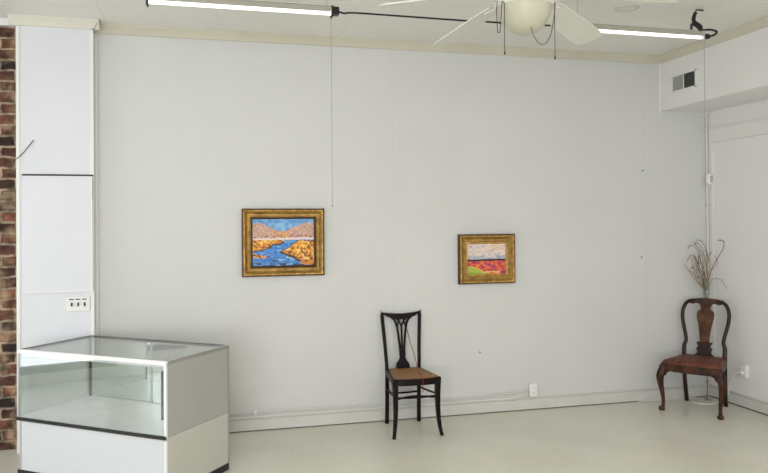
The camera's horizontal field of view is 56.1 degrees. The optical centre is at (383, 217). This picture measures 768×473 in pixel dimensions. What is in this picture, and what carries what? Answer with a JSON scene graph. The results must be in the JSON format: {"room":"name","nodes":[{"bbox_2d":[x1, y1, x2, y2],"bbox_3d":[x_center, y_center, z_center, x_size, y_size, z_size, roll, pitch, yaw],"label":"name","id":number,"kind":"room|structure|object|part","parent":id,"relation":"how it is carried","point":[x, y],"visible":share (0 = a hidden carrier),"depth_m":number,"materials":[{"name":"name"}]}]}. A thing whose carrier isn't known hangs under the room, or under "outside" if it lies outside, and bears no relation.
{"room":"art gallery","nodes":[
{"label":"art gallery","id":0,"kind":"room"},
{"bbox_2d":[0,26,16,449],"bbox_3d":[-4.281,0.138,5.210,3.100,3.275,0.150,0,0,-14],"label":"brick wall","id":1,"kind":"structure","parent":0,"point":[8,295],"depth_m":5.49,"materials":[{"name":"brown brick"}]},
{"bbox_2d":[0,18,15,26],"bbox_3d":[-4.183,-1.476,5.158,2.882,0.050,0.030,0,0,-14],"label":"trim","id":2,"kind":"structure","parent":1,"relation":"attached to","point":[3,22],"depth_m":5.47,"materials":[{"name":"white paint"}]},
{"bbox_2d":[16,25,95,415],"bbox_3d":[-2.503,0.127,5.521,0.536,3.275,0.120,0,0,-14],"label":"wall pier","id":3,"kind":"object","parent":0,"point":[54,63],"visible":0.36,"depth_m":5.46,"materials":[{"name":"paint"}]},
{"bbox_2d":[22,174,92,292],"bbox_3d":[-2.467,0.121,5.456,0.500,0.893,0.024,0,0,-14],"label":"access panel","id":4,"kind":"object","parent":3,"relation":"attached to","point":[57,209],"visible":1,"depth_m":5.45,"materials":[{"name":"paint"}]},
{"bbox_2d":[66,296,90,311],"bbox_3d":[-2.328,0.661,5.487,0.177,0.110,0.020,0,0,-14],"label":"light switch","id":5,"kind":"object","parent":3,"relation":"attached to","point":[72,303],"visible":1,"depth_m":5.49,"materials":[{"name":"white plastic"}]},
{"bbox_2d":[0,396,767,472],"bbox_3d":[0.031,1.784,1.049,9.400,0.150,10.400,0,0,-14],"label":"floor","id":6,"kind":"structure","parent":0,"point":[685,436],"depth_m":5.53,"materials":[{"name":"beige concrete"}]},
{"bbox_2d":[15,335,229,472],"bbox_3d":[-1.786,1.323,4.942,1.267,0.864,0.666,-1,-1,23],"label":"display case","id":7,"kind":"object","parent":6,"relation":"on","point":[183,427],"visible":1,"depth_m":4.84,"materials":[{"name":"white plastic"}]},
{"bbox_3d":[-2.481,1.134,4.895,0.012,0.438,0.012,-1,-1,23],"label":"corner post","id":8,"kind":"part","parent":7,"relation":"part of","materials":[{"name":"silver metal"}]},
{"bbox_3d":[-2.455,1.546,4.886,0.013,0.326,0.020,-1,-1,23],"label":"corner post","id":9,"kind":"part","parent":7,"relation":"part of","materials":[{"name":"silver metal"}]},
{"bbox_3d":[-2.359,1.134,5.187,0.005,0.436,0.622,-1,-1,23],"label":"glass","id":10,"kind":"part","parent":7,"relation":"part of","materials":[{"name":"white"}]},
{"bbox_3d":[-2.354,0.908,5.199,0.012,0.017,0.638,-1,-1,23],"label":"rail","id":11,"kind":"part","parent":7,"relation":"part of","materials":[{"name":"grey metal"}]},
{"bbox_3d":[-1.910,1.130,4.654,1.231,0.430,0.005,-1,-1,23],"label":"glass","id":12,"kind":"part","parent":7,"relation":"part of","materials":[{"name":"clear glass"}]},
{"bbox_3d":[-1.910,0.902,4.655,1.259,0.026,0.018,-1,-1,23],"label":"rail","id":13,"kind":"part","parent":7,"relation":"part of","materials":[{"name":"white metal"}]},
{"bbox_3d":[-1.904,0.925,4.682,1.205,0.020,0.025,-1,-1,23],"label":"light rail","id":14,"kind":"part","parent":7,"relation":"part of","materials":[{"name":"white metal"}]},
{"bbox_3d":[-1.893,1.539,4.649,1.208,0.324,0.018,-1,-1,23],"label":"panel","id":15,"kind":"part","parent":7,"relation":"part of","materials":[{"name":"white laminate"}]},
{"bbox_3d":[-1.934,1.132,5.346,0.648,0.425,0.005,-1,-1,23],"label":"sliding door","id":16,"kind":"part","parent":7,"relation":"part of","materials":[{"name":"clear glass"}]},
{"bbox_3d":[-1.662,0.903,5.246,1.227,0.017,0.012,-1,-1,23],"label":"rail","id":17,"kind":"part","parent":7,"relation":"part of","materials":[{"name":"grey metal"}]},
{"bbox_3d":[-1.336,1.126,4.410,0.016,0.448,0.015,-1,-1,23],"label":"corner post","id":18,"kind":"part","parent":7,"relation":"part of","materials":[{"name":"white metal"}]},
{"bbox_3d":[-1.332,1.534,4.409,0.012,0.326,0.016,-1,-1,23],"label":"corner post","id":19,"kind":"part","parent":7,"relation":"part of","materials":[{"name":"white metal"}]},
{"bbox_3d":[-1.401,1.126,5.109,0.638,0.425,0.005,-1,-1,23],"label":"sliding door","id":20,"kind":"part","parent":7,"relation":"part of","materials":[{"name":"glass"}]},
{"bbox_3d":[-1.212,1.128,4.707,0.013,0.444,0.628,-1,-1,23],"label":"panel","id":21,"kind":"part","parent":7,"relation":"part of","materials":[{"name":"beige laminate"}]},
{"bbox_3d":[-1.210,0.896,4.715,0.019,0.021,0.638,-1,-1,23],"label":"rail","id":22,"kind":"part","parent":7,"relation":"part of","materials":[{"name":"silver metal"}]},
{"bbox_3d":[-1.208,1.535,4.706,0.015,0.326,0.624,-1,-1,23],"label":"panel","id":23,"kind":"part","parent":7,"relation":"part of","materials":[{"name":"beige laminate"}]},
{"bbox_3d":[-1.085,1.127,5.001,0.015,0.465,0.012,-1,-1,23],"label":"corner post","id":24,"kind":"part","parent":7,"relation":"part of","materials":[{"name":"silver metal"}]},
{"bbox_3d":[-1.083,1.537,4.997,0.017,0.326,0.014,-1,-1,23],"label":"corner post","id":25,"kind":"part","parent":7,"relation":"part of","materials":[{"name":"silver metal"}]},
{"bbox_2d":[380,309,443,439],"bbox_3d":[0.206,1.274,5.954,0.421,0.955,0.524,0,0,-14],"label":"chair","id":26,"kind":"object","parent":6,"relation":"on","point":[403,374],"visible":0.99,"depth_m":6.08,"materials":[{"name":"black wood"}]},
{"bbox_3d":[0.009,1.288,6.133,0.041,0.927,0.096,0,-1,-36],"label":"leg","id":27,"kind":"part","parent":26,"relation":"part of","materials":[{"name":"black wood"}]},
{"bbox_3d":[0.061,1.310,5.902,0.039,0.048,0.434,0,0,-8],"label":"rail","id":28,"kind":"part","parent":26,"relation":"part of","materials":[{"name":"black wood"}]},
{"bbox_3d":[0.087,1.516,5.686,0.055,0.470,0.067,0,0,-14],"label":"leg","id":29,"kind":"part","parent":26,"relation":"part of","materials":[{"name":"black wood"}]},
{"bbox_3d":[0.145,0.838,6.198,0.364,0.078,0.029,0,0,-14],"label":"crest rail","id":30,"kind":"part","parent":26,"relation":"part of","materials":[{"name":"black wood"}]},
{"bbox_3d":[0.214,1.290,5.934,0.370,0.016,0.427,0,0,-14],"label":"seat","id":31,"kind":"part","parent":26,"relation":"part of","materials":[{"name":"wicker"}]},
{"bbox_3d":[0.260,1.308,5.743,0.395,0.051,0.081,0,0,-14],"label":"rail","id":32,"kind":"part","parent":26,"relation":"part of","materials":[{"name":"black wood"}]},
{"bbox_2d":[407,330,422,382],"bbox_3d":[0.275,1.172,5.948,0.052,0.431,0.493,0,0,-13],"label":"cord","id":33,"kind":"object","parent":26,"relation":"on","point":[407,330],"visible":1,"depth_m":6.09,"materials":[{"name":"red plastic"}]},
{"bbox_3d":[0.301,1.286,6.206,0.041,0.927,0.096,-1,0,8],"label":"leg","id":34,"kind":"part","parent":26,"relation":"part of","materials":[{"name":"black wood"}]},
{"bbox_3d":[0.441,1.514,5.776,0.055,0.470,0.067,0,0,-14],"label":"leg","id":35,"kind":"part","parent":26,"relation":"part of","materials":[{"name":"black wood"}]},
{"bbox_2d":[639,372,739,404],"bbox_3d":[2.863,1.569,6.788,0.890,0.332,0.305,-1,0,17],"label":"power cord","id":36,"kind":"object","parent":6,"relation":"on","point":[736,372],"visible":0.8,"depth_m":6.73,"materials":[{"name":"white plastic"}]},
{"bbox_2d":[656,298,730,419],"bbox_3d":[2.852,1.247,6.521,0.596,0.978,0.564,-1,-1,41],"label":"chair","id":37,"kind":"object","parent":6,"relation":"on","point":[702,363],"visible":1,"depth_m":6.54,"materials":[{"name":"brown wood"}]},
{"bbox_3d":[2.509,1.531,6.507,0.088,0.408,0.092,-1,-1,41],"label":"leg","id":38,"kind":"part","parent":37,"relation":"part of","materials":[{"name":"brown wood"}]},
{"bbox_3d":[2.864,1.254,6.811,0.120,0.968,0.110,-1,-1,41],"label":"leg","id":39,"kind":"part","parent":37,"relation":"part of","materials":[{"name":"brown wood"}]},
{"bbox_3d":[2.833,1.343,6.499,0.523,0.070,0.483,-1,-1,41],"label":"seat rail","id":40,"kind":"part","parent":37,"relation":"part of","materials":[{"name":"brown wood"}]},
{"bbox_3d":[2.832,1.290,6.499,0.508,0.045,0.461,-1,-1,41],"label":"seat","id":41,"kind":"part","parent":37,"relation":"part of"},
{"bbox_3d":[3.008,0.796,6.735,0.310,0.074,0.037,-1,-1,41],"label":"crest rail","id":42,"kind":"part","parent":37,"relation":"part of","materials":[{"name":"brown wood"}]},
{"bbox_3d":[2.891,1.526,6.175,0.088,0.408,0.092,-1,-1,41],"label":"leg","id":43,"kind":"part","parent":37,"relation":"part of","materials":[{"name":"brown wood"}]},
{"bbox_3d":[3.111,1.251,6.597,0.120,0.968,0.110,-1,-1,41],"label":"leg","id":44,"kind":"part","parent":37,"relation":"part of","materials":[{"name":"brown wood"}]},
{"bbox_3d":[3.071,1.173,6.854,0.076,1.122,0.076,0,0,-14],"label":"floor vase","id":45,"kind":"object","parent":6,"relation":"on","visible":0},
{"bbox_2d":[694,242,706,289],"bbox_3d":[3.012,0.466,6.856,0.122,0.473,0.016,0,0,-3],"label":"grass stem","id":46,"kind":"object","parent":45,"relation":"in","point":[696,242],"visible":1,"depth_m":6.86,"materials":[{"name":"brown plant"}]},
{"bbox_2d":[706,239,723,289],"bbox_3d":[3.118,0.450,6.784,0.019,0.503,0.191,0,-1,-33],"label":"grass stem","id":47,"kind":"object","parent":45,"relation":"in","point":[719,239],"visible":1,"depth_m":6.77,"materials":[{"name":"brown plant"}]},
{"bbox_2d":[0,0,767,54],"bbox_3d":[0.005,-1.641,1.078,9.400,0.150,10.400,0,0,-14],"label":"ceiling","id":48,"kind":"structure","parent":0,"point":[719,15],"depth_m":5.53,"materials":[{"name":"paint"}]},
{"bbox_2d":[146,0,338,206],"bbox_3d":[-0.858,-0.796,4.482,1.178,1.471,0.068,0,0,-14],"label":"tube light","id":49,"kind":"object","parent":48,"relation":"hanging from","point":[332,10],"depth_m":4.49,"materials":[{"name":"grey plastic"}]},
{"bbox_3d":[-0.335,-0.677,4.613,0.008,1.228,0.008,0,0,-14],"label":"pull cord","id":50,"kind":"part","parent":49,"relation":"part of","materials":[{"name":"white"}]},
{"bbox_2d":[339,11,550,25],"bbox_3d":[0.478,-1.323,4.825,1.597,0.024,0.012,0,0,-14],"label":"cable","id":51,"kind":"object","parent":49,"relation":"attached to","point":[339,11],"visible":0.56,"depth_m":4.75,"materials":[{"name":"black plastic"}]},
{"bbox_2d":[378,0,680,58],"bbox_3d":[0.576,-1.117,3.196,1.221,0.872,1.266,0,0,-14],"label":"ceiling fan","id":52,"kind":"object","parent":48,"relation":"hanging from","point":[519,17],"visible":1,"depth_m":3.20,"materials":[{"name":"white plastic"}]},
{"bbox_3d":[0.210,-0.941,3.115,0.470,0.106,0.149,0,0,-14],"label":"blade","id":53,"kind":"part","parent":52,"relation":"part of","materials":[{"name":"white plastic"}]},
{"bbox_3d":[0.412,-0.938,3.564,0.147,0.106,0.472,0,-1,-31],"label":"blade","id":54,"kind":"part","parent":52,"relation":"part of","materials":[{"name":"white plastic"}]},
{"bbox_3d":[0.522,-0.815,3.123,0.006,0.223,0.006,0,-1,-37],"label":"pull chain","id":55,"kind":"part","parent":52,"relation":"part of","materials":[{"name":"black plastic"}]},
{"bbox_3d":[0.624,-0.870,3.199,0.246,0.121,0.246,0,0,-14],"label":"lamp shade","id":56,"kind":"part","parent":52,"relation":"part of","materials":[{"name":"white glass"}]},
{"bbox_3d":[0.740,-0.805,3.123,0.006,0.245,0.006,0,-1,-37],"label":"pull chain","id":57,"kind":"part","parent":52,"relation":"part of","materials":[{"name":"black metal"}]},
{"bbox_3d":[0.905,-0.943,3.513,0.147,0.106,0.472,-1,-1,41],"label":"blade","id":58,"kind":"part","parent":52,"relation":"part of","materials":[{"name":"white plastic"}]},
{"bbox_3d":[1.008,-0.947,3.029,0.472,0.106,0.147,-1,-1,23],"label":"blade","id":59,"kind":"part","parent":52,"relation":"part of","materials":[{"name":"white plastic"}]},
{"bbox_2d":[614,4,639,11],"bbox_3d":[1.794,-1.540,5.322,0.180,0.009,0.180,0,0,-14],"label":"recessed light","id":60,"kind":"object","parent":48,"relation":"in","point":[629,7],"visible":1,"depth_m":5.31,"materials":[{"name":"beige paint"}]},
{"bbox_2d":[577,0,717,205],"bbox_3d":[1.858,-0.811,5.186,1.259,1.471,0.099,0,0,-14],"label":"tube light","id":61,"kind":"object","parent":48,"relation":"hanging from","point":[700,35],"depth_m":5.20,"materials":[{"name":"grey plastic"}]},
{"bbox_3d":[2.359,-0.692,5.295,0.008,1.228,0.008,0,0,-14],"label":"pull cord","id":62,"kind":"part","parent":61,"relation":"part of","materials":[{"name":"white"}]},
{"bbox_2d":[98,34,709,417],"bbox_3d":[0.276,0.113,6.364,6.300,3.275,0.150,0,0,-14],"label":"wall","id":63,"kind":"structure","parent":0,"point":[417,151],"depth_m":6.25,"materials":[{"name":"paint"}]},
{"bbox_2d":[16,26,19,453],"bbox_3d":[-2.739,0.166,5.396,0.024,3.200,0.006,0,0,-14],"label":"trim","id":64,"kind":"structure","parent":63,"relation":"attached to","point":[17,27],"depth_m":5.39,"materials":[{"name":"white paint"}]},
{"bbox_2d":[7,14,99,29],"bbox_3d":[-2.494,-1.476,5.452,0.636,0.070,0.050,0,0,-14],"label":"trim","id":65,"kind":"structure","parent":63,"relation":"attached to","point":[13,19],"depth_m":5.44,"materials":[{"name":"beige paint"}]},
{"bbox_2d":[90,30,94,395],"bbox_3d":[-2.238,0.163,5.533,0.026,3.200,0.026,0,0,-14],"label":"trim","id":66,"kind":"structure","parent":63,"relation":"attached to","point":[91,31],"depth_m":5.53,"materials":[{"name":"white paint"}]},
{"bbox_2d":[94,33,98,338],"bbox_3d":[-2.243,0.164,5.633,0.022,3.200,0.030,0,0,-14],"label":"trim","id":67,"kind":"structure","parent":63,"relation":"attached to","point":[95,34],"depth_m":5.62,"materials":[{"name":"white paint"}]},
{"bbox_2d":[92,21,100,32],"bbox_3d":[-2.225,-1.477,5.584,0.050,0.070,0.165,0,0,-14],"label":"trim","id":68,"kind":"structure","parent":63,"relation":"attached to","point":[94,23],"depth_m":5.51,"materials":[{"name":"beige paint"}]},
{"bbox_2d":[241,208,324,276],"bbox_3d":[-0.833,0.209,5.978,0.680,0.560,0.050,0,0,-14],"label":"framed painting","id":69,"kind":"object","parent":63,"relation":"attached to","point":[275,242],"visible":1,"depth_m":5.98,"materials":[{"name":"multicoloured paint"}]},
{"bbox_2d":[97,23,659,63],"bbox_3d":[0.196,-1.490,6.257,5.074,0.070,0.050,0,0,-14],"label":"trim","id":70,"kind":"structure","parent":63,"relation":"attached to","point":[113,29],"depth_m":6.16,"materials":[{"name":"beige paint"}]},
{"bbox_2d":[229,390,528,418],"bbox_3d":[-0.454,1.605,6.072,3.626,0.070,0.028,0,0,-14],"label":"conduit","id":71,"kind":"object","parent":63,"relation":"attached to","point":[254,412],"visible":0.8,"depth_m":6.14,"materials":[{"name":"paint"}]},
{"bbox_2d":[229,384,709,432],"bbox_3d":[0.462,1.693,6.308,5.582,0.112,0.018,0,0,-14],"label":"baseboard","id":72,"kind":"structure","parent":63,"relation":"attached to","point":[584,399],"depth_m":6.36,"materials":[{"name":"paint"}]},
{"bbox_2d":[457,234,515,284],"bbox_3d":[0.917,0.371,6.419,0.535,0.440,0.050,0,0,-14],"label":"framed painting","id":73,"kind":"object","parent":63,"relation":"attached to","point":[482,258],"visible":1,"depth_m":6.42,"materials":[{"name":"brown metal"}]},
{"bbox_2d":[528,383,536,396],"bbox_3d":[1.345,1.562,6.521,0.076,0.120,0.042,0,0,-14],"label":"wall outlet","id":74,"kind":"object","parent":63,"relation":"attached to","point":[532,387],"visible":1,"depth_m":6.50,"materials":[{"name":"white paint"}]},
{"bbox_2d":[658,64,661,112],"bbox_3d":[2.640,-1.232,6.892,0.022,0.472,0.012,0,0,-14],"label":"trim","id":75,"kind":"structure","parent":63,"relation":"attached to","point":[659,65],"depth_m":6.88,"materials":[{"name":"white paint"}]},
{"bbox_2d":[704,112,708,255],"bbox_3d":[3.135,-0.317,6.992,0.036,1.403,0.036,0,0,-14],"label":"conduit","id":76,"kind":"object","parent":63,"relation":"attached to","point":[705,113],"visible":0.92,"depth_m":6.99,"materials":[{"name":"white metal"}]},
{"bbox_2d":[706,173,712,184],"bbox_3d":[3.137,-0.366,6.949,0.044,0.110,0.058,0,0,-14],"label":"wall sensor","id":77,"kind":"object","parent":76,"relation":"attached to","point":[709,177],"visible":0.98,"depth_m":6.93,"materials":[{"name":"white plastic"}]},
{"bbox_2d":[659,15,767,63],"bbox_3d":[3.852,-1.552,2.051,0.050,0.070,10.000,0,0,-14],"label":"trim","id":78,"kind":"structure","parent":63,"relation":"attached to","point":[762,22],"depth_m":6.09,"materials":[{"name":"beige paint"}]},
{"bbox_2d":[661,27,767,112],"bbox_3d":[4.124,-1.328,2.117,0.508,0.522,10.000,0,0,-14],"label":"soffit","id":79,"kind":"structure","parent":0,"point":[736,69],"depth_m":6.17,"materials":[{"name":"white paint"}]},
{"bbox_2d":[672,69,695,92],"bbox_3d":[2.731,-1.238,6.568,0.008,0.156,0.336,0,0,-14],"label":"ceiling vent","id":80,"kind":"object","parent":79,"relation":"in","point":[686,80],"visible":1,"depth_m":6.56,"materials":[{"name":"white metal"}]},
{"bbox_2d":[707,99,767,401],"bbox_3d":[4.478,0.046,2.090,0.150,3.275,10.200,0,0,-14],"label":"wall","id":81,"kind":"structure","parent":0,"point":[740,165],"depth_m":6.58,"materials":[{"name":"white paint"}]},
{"bbox_2d":[710,111,715,384],"bbox_3d":[3.168,0.297,6.944,0.008,2.633,0.030,0,0,-14],"label":"trim","id":82,"kind":"structure","parent":81,"relation":"attached to","point":[711,112],"depth_m":6.94,"materials":[{"name":"white paint"}]},
{"bbox_2d":[708,118,767,142],"bbox_3d":[3.876,-0.814,4.081,0.030,0.132,5.940,0,0,-14],"label":"trim","id":83,"kind":"structure","parent":81,"relation":"attached to","point":[756,127],"depth_m":6.57,"materials":[{"name":"white paint"}]},
{"bbox_2d":[709,384,767,415],"bbox_3d":[4.384,1.629,2.153,0.018,0.112,10.000,0,0,-14],"label":"baseboard","id":84,"kind":"structure","parent":81,"relation":"attached to","point":[744,401],"depth_m":6.54,"materials":[{"name":"paint"}]},
{"bbox_2d":[740,364,748,378],"bbox_3d":[3.264,1.394,6.524,0.042,0.120,0.076,0,0,-14],"label":"wall outlet","id":85,"kind":"object","parent":81,"relation":"attached to","point":[743,367],"visible":1,"depth_m":6.50,"materials":[{"name":"white paint"}]},
{"bbox_3d":[3.250,1.395,6.521,0.006,0.120,0.076,0,0,-14],"label":"plate","id":86,"kind":"part","parent":85,"relation":"part of","materials":[{"name":"white plastic"}]}
]}

